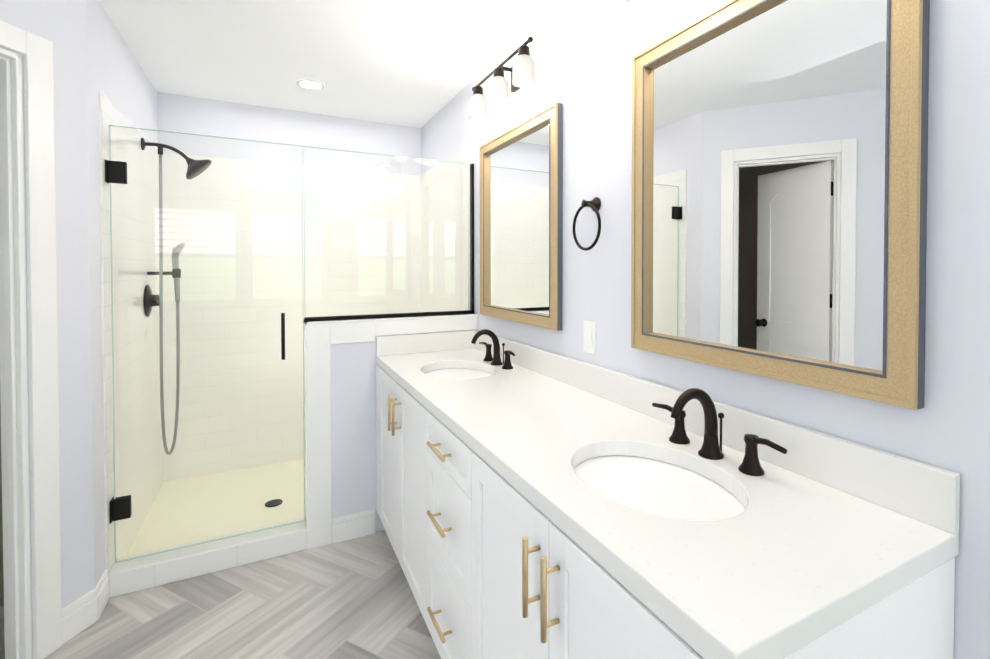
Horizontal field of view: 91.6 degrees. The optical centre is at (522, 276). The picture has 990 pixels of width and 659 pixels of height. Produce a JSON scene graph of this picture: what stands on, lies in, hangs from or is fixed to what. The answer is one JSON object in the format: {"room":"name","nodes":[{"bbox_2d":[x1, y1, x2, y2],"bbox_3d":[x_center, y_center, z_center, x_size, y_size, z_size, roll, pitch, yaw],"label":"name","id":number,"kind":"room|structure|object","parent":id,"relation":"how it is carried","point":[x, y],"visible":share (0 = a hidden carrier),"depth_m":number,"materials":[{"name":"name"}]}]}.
{"room":"bathroom","nodes":[
{"label":"bathroom","id":0,"kind":"room"},
{"bbox_2d":[0,405,3,605],"bbox_3d":[-2.624,0.120,1.039,1.470,2.440,2.020,0,1,10],"label":"wall","id":1,"kind":"structure","parent":0,"point":[1,569],"depth_m":1.93,"materials":[{"name":"beige"}]},
{"bbox_2d":[0,0,94,658],"bbox_3d":[-1.895,0.126,0.684,0.090,2.440,2.350,0,1,10],"label":"wall","id":2,"kind":"structure","parent":0,"point":[61,25],"depth_m":1.77,"materials":[{"name":"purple paint"}]},
{"bbox_2d":[0,21,61,658],"bbox_3d":[-1.780,0.258,1.341,0.126,2.155,0.770,0,1,10],"label":"door frame","id":3,"kind":"structure","parent":2,"relation":"attached to","point":[35,51],"depth_m":1.64,"materials":[{"name":"white paint"}]},
{"bbox_2d":[62,509,374,644],"bbox_3d":[-1.403,1.278,1.001,2.504,0.125,2.007,0,1,-28],"label":"baseboard","id":4,"kind":"structure","parent":2,"relation":"attached to","point":[82,613],"depth_m":1.88,"materials":[{"name":"white paint"}]},
{"bbox_2d":[86,0,157,586],"bbox_3d":[-1.999,0.099,2.373,0.120,2.440,1.280,0,1,-28],"label":"wall","id":5,"kind":"structure","parent":0,"point":[117,77],"depth_m":1.93,"materials":[{"name":"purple paint"}]},
{"bbox_2d":[99,92,166,576],"bbox_3d":[-1.965,0.283,2.450,0.008,2.070,1.110,0,1,-28],"label":"tiled wall","id":6,"kind":"structure","parent":5,"relation":"attached to","point":[110,113],"depth_m":2.31,"materials":[{"name":"white tile"}]},
{"bbox_2d":[141,138,210,454],"bbox_3d":[-1.907,0.126,2.680,0.311,1.731,0.238,0,1,-28],"label":"shower head","id":7,"kind":"object","parent":6,"relation":"attached to","point":[193,171],"depth_m":2.63},
{"bbox_2d":[105,125,304,562],"bbox_3d":[-1.397,0.288,2.174,0.742,1.843,0.081,0,1,-28],"label":"shower glass door","id":8,"kind":"structure","parent":6,"relation":"attached to","point":[120,508],"depth_m":2.14,"materials":[{"name":"clear glass"}]},
{"bbox_2d":[0,459,440,658],"bbox_3d":[-0.254,1.360,0.710,6.720,0.090,6.120,0,1,-28],"label":"floor","id":9,"kind":"structure","parent":0,"point":[352,599],"depth_m":1.96,"materials":[{"name":"grey tile"}]},
{"bbox_2d":[108,518,306,597],"bbox_3d":[-1.401,1.272,2.202,0.747,0.100,0.128,0,1,-28],"label":"shower curb","id":10,"kind":"structure","parent":9,"relation":"on","point":[138,574],"depth_m":2.14,"materials":[{"name":"tile"}]},
{"bbox_2d":[265,499,282,506],"bbox_3d":[-1.405,1.281,2.713,0.090,0.004,0.090,0,1,-28],"label":"shower drain","id":11,"kind":"object","parent":9,"relation":"on","point":[275,502],"depth_m":2.71,"materials":[{"name":"black metal"}]},
{"bbox_2d":[304,164,477,549],"bbox_3d":[-0.676,0.338,2.567,0.890,1.955,0.136,0,1,-28],"label":"wall","id":12,"kind":"structure","parent":9,"relation":"on","point":[353,435],"depth_m":2.42,"materials":[{"name":"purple paint"}]},
{"bbox_2d":[303,146,470,316],"bbox_3d":[-0.683,-0.220,2.554,0.872,0.838,0.010,0,1,-28],"label":"glass panel","id":13,"kind":"object","parent":12,"relation":"on","point":[381,230],"visible":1,"depth_m":2.51,"materials":[{"name":"clear glass"}]},
{"bbox_2d":[305,316,477,549],"bbox_3d":[-0.648,0.773,2.515,0.888,1.087,0.008,0,1,-28],"label":"trim","id":14,"kind":"structure","parent":12,"relation":"attached to","point":[320,339],"depth_m":2.34,"materials":[{"name":"white paint"}]},
{"bbox_2d":[376,362,958,658],"bbox_3d":[-0.023,0.896,1.637,0.596,0.869,2.142,0,1,-28],"label":"bathroom vanity","id":15,"kind":"object","parent":9,"relation":"on","point":[490,573],"depth_m":1.09,"materials":[{"name":"white paint"}]},
{"bbox_2d":[376,346,958,658],"bbox_3d":[-0.004,0.441,1.636,0.557,0.040,2.148,0,1,-28],"label":"countertop","id":16,"kind":"structure","parent":15,"relation":"on","point":[758,582],"depth_m":0.83,"materials":[{"name":"white stone"}]},
{"bbox_2d":[420,362,491,381],"bbox_3d":[-0.288,0.514,2.141,0.365,0.147,0.471,0,1,-28],"label":"sink","id":17,"kind":"object","parent":16,"relation":"in","point":[462,369],"depth_m":2.25,"materials":[{"name":"white ceramic"}]},
{"bbox_2d":[471,329,514,369],"bbox_3d":[-0.158,0.327,2.217,0.169,0.167,0.382,0,1,-28],"label":"faucet","id":18,"kind":"object","parent":16,"relation":"on","point":[495,359],"visible":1,"depth_m":2.22,"materials":[{"name":"black metal"}]},
{"bbox_2d":[556,442,767,537],"bbox_3d":[0.283,0.531,1.051,0.365,0.147,0.471,0,1,-28],"label":"sink","id":19,"kind":"object","parent":16,"relation":"in","point":[673,495],"depth_m":1.07,"materials":[{"name":"white ceramic"}]},
{"bbox_2d":[652,388,786,475],"bbox_3d":[0.413,0.345,1.127,0.169,0.167,0.382,0,1,-28],"label":"faucet","id":20,"kind":"object","parent":16,"relation":"on","point":[711,449],"visible":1,"depth_m":1.12,"materials":[{"name":"black metal"}]},
{"bbox_2d":[157,92,420,175],"bbox_3d":[-1.541,0.083,3.402,1.885,2.440,0.120,0,1,-28],"label":"wall","id":21,"kind":"structure","parent":0,"point":[189,114],"depth_m":3.27,"materials":[{"name":"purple paint"}]},
{"bbox_2d":[163,153,418,480],"bbox_3d":[-1.511,0.268,3.348,1.645,2.070,0.008,0,1,-28],"label":"tiled wall","id":22,"kind":"structure","parent":21,"relation":"attached to","point":[188,362],"depth_m":3.22,"materials":[{"name":"beige tile"}]},
{"bbox_2d":[98,0,556,127],"bbox_3d":[-0.254,-1.124,0.670,6.720,0.060,6.120,0,1,-28],"label":"ceiling","id":23,"kind":"structure","parent":0,"point":[416,63],"depth_m":2.37,"materials":[{"name":"white paint"}]},
{"bbox_2d":[296,79,323,89],"bbox_3d":[-1.247,-1.125,2.826,0.150,0.006,0.150,0,1,-28],"label":"recessed light","id":24,"kind":"object","parent":23,"relation":"in","point":[307,83],"visible":1,"depth_m":2.82,"materials":[{"name":"white paint"}]},
{"bbox_2d":[421,0,989,658],"bbox_3d":[0.047,0.101,2.270,0.120,2.440,3.600,0,1,-28],"label":"wall","id":25,"kind":"structure","parent":0,"point":[583,52],"depth_m":1.12,"materials":[{"name":"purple paint"}]},
{"bbox_2d":[376,330,475,353],"bbox_3d":[-0.506,0.356,2.573,0.537,0.100,0.020,0,1,-28],"label":"backsplash","id":26,"kind":"structure","parent":25,"relation":"attached to","point":[454,340],"depth_m":2.55,"materials":[{"name":"white stone"}]},
{"bbox_2d":[419,147,468,311],"bbox_3d":[-0.545,0.270,3.265,0.008,2.070,0.982,0,1,-28],"label":"tiled wall","id":27,"kind":"structure","parent":25,"relation":"attached to","point":[462,156],"depth_m":3.19,"materials":[{"name":"beige tile"}]},
{"bbox_2d":[469,36,535,119],"bbox_3d":[-0.080,-0.891,2.193,0.159,0.201,0.622,0,1,-28],"label":"vanity light","id":28,"kind":"object","parent":25,"relation":"attached to","point":[522,69],"visible":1,"depth_m":2.14,"materials":[{"name":"white glass"}]},
{"bbox_2d":[480,102,562,330],"bbox_3d":[-0.036,-0.240,2.255,0.034,0.903,0.781,0,1,-28],"label":"mirror","id":29,"kind":"object","parent":25,"relation":"attached to","point":[521,222],"visible":1,"depth_m":2.17,"materials":[{"name":"brown wood"}]},
{"bbox_2d":[573,197,600,250],"bbox_3d":[0.240,-0.186,1.706,0.057,0.192,0.167,0,1,-28],"label":"towel ring","id":30,"kind":"object","parent":25,"relation":"attached to","point":[594,204],"visible":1,"depth_m":1.70,"materials":[{"name":"black metal"}]},
{"bbox_2d":[584,321,595,354],"bbox_3d":[0.244,0.224,1.756,0.008,0.116,0.070,0,1,-28],"label":"light switch","id":31,"kind":"object","parent":25,"relation":"attached to","point":[589,337],"visible":1,"depth_m":1.75,"materials":[{"name":"white plastic"}]},
{"bbox_2d":[626,0,656,5],"bbox_3d":[0.477,-0.874,1.130,0.159,0.201,0.622,0,1,-28],"label":"vanity light","id":32,"kind":"object","parent":25,"relation":"attached to","point":[639,2],"visible":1,"depth_m":1.38,"materials":[{"name":"white glass"}]},
{"bbox_2d":[476,330,959,533],"bbox_3d":[0.234,0.369,1.759,0.020,0.100,2.148,0,1,-28],"label":"backsplash","id":33,"kind":"structure","parent":25,"relation":"attached to","point":[922,491],"depth_m":1.04,"materials":[{"name":"white stone"}]},
{"bbox_2d":[631,0,929,409],"bbox_3d":[0.529,-0.224,1.176,0.034,0.908,0.751,0,1,-28],"label":"mirror","id":34,"kind":"object","parent":25,"relation":"attached to","point":[779,188],"visible":1,"depth_m":1.06,"materials":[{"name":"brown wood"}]}
]}

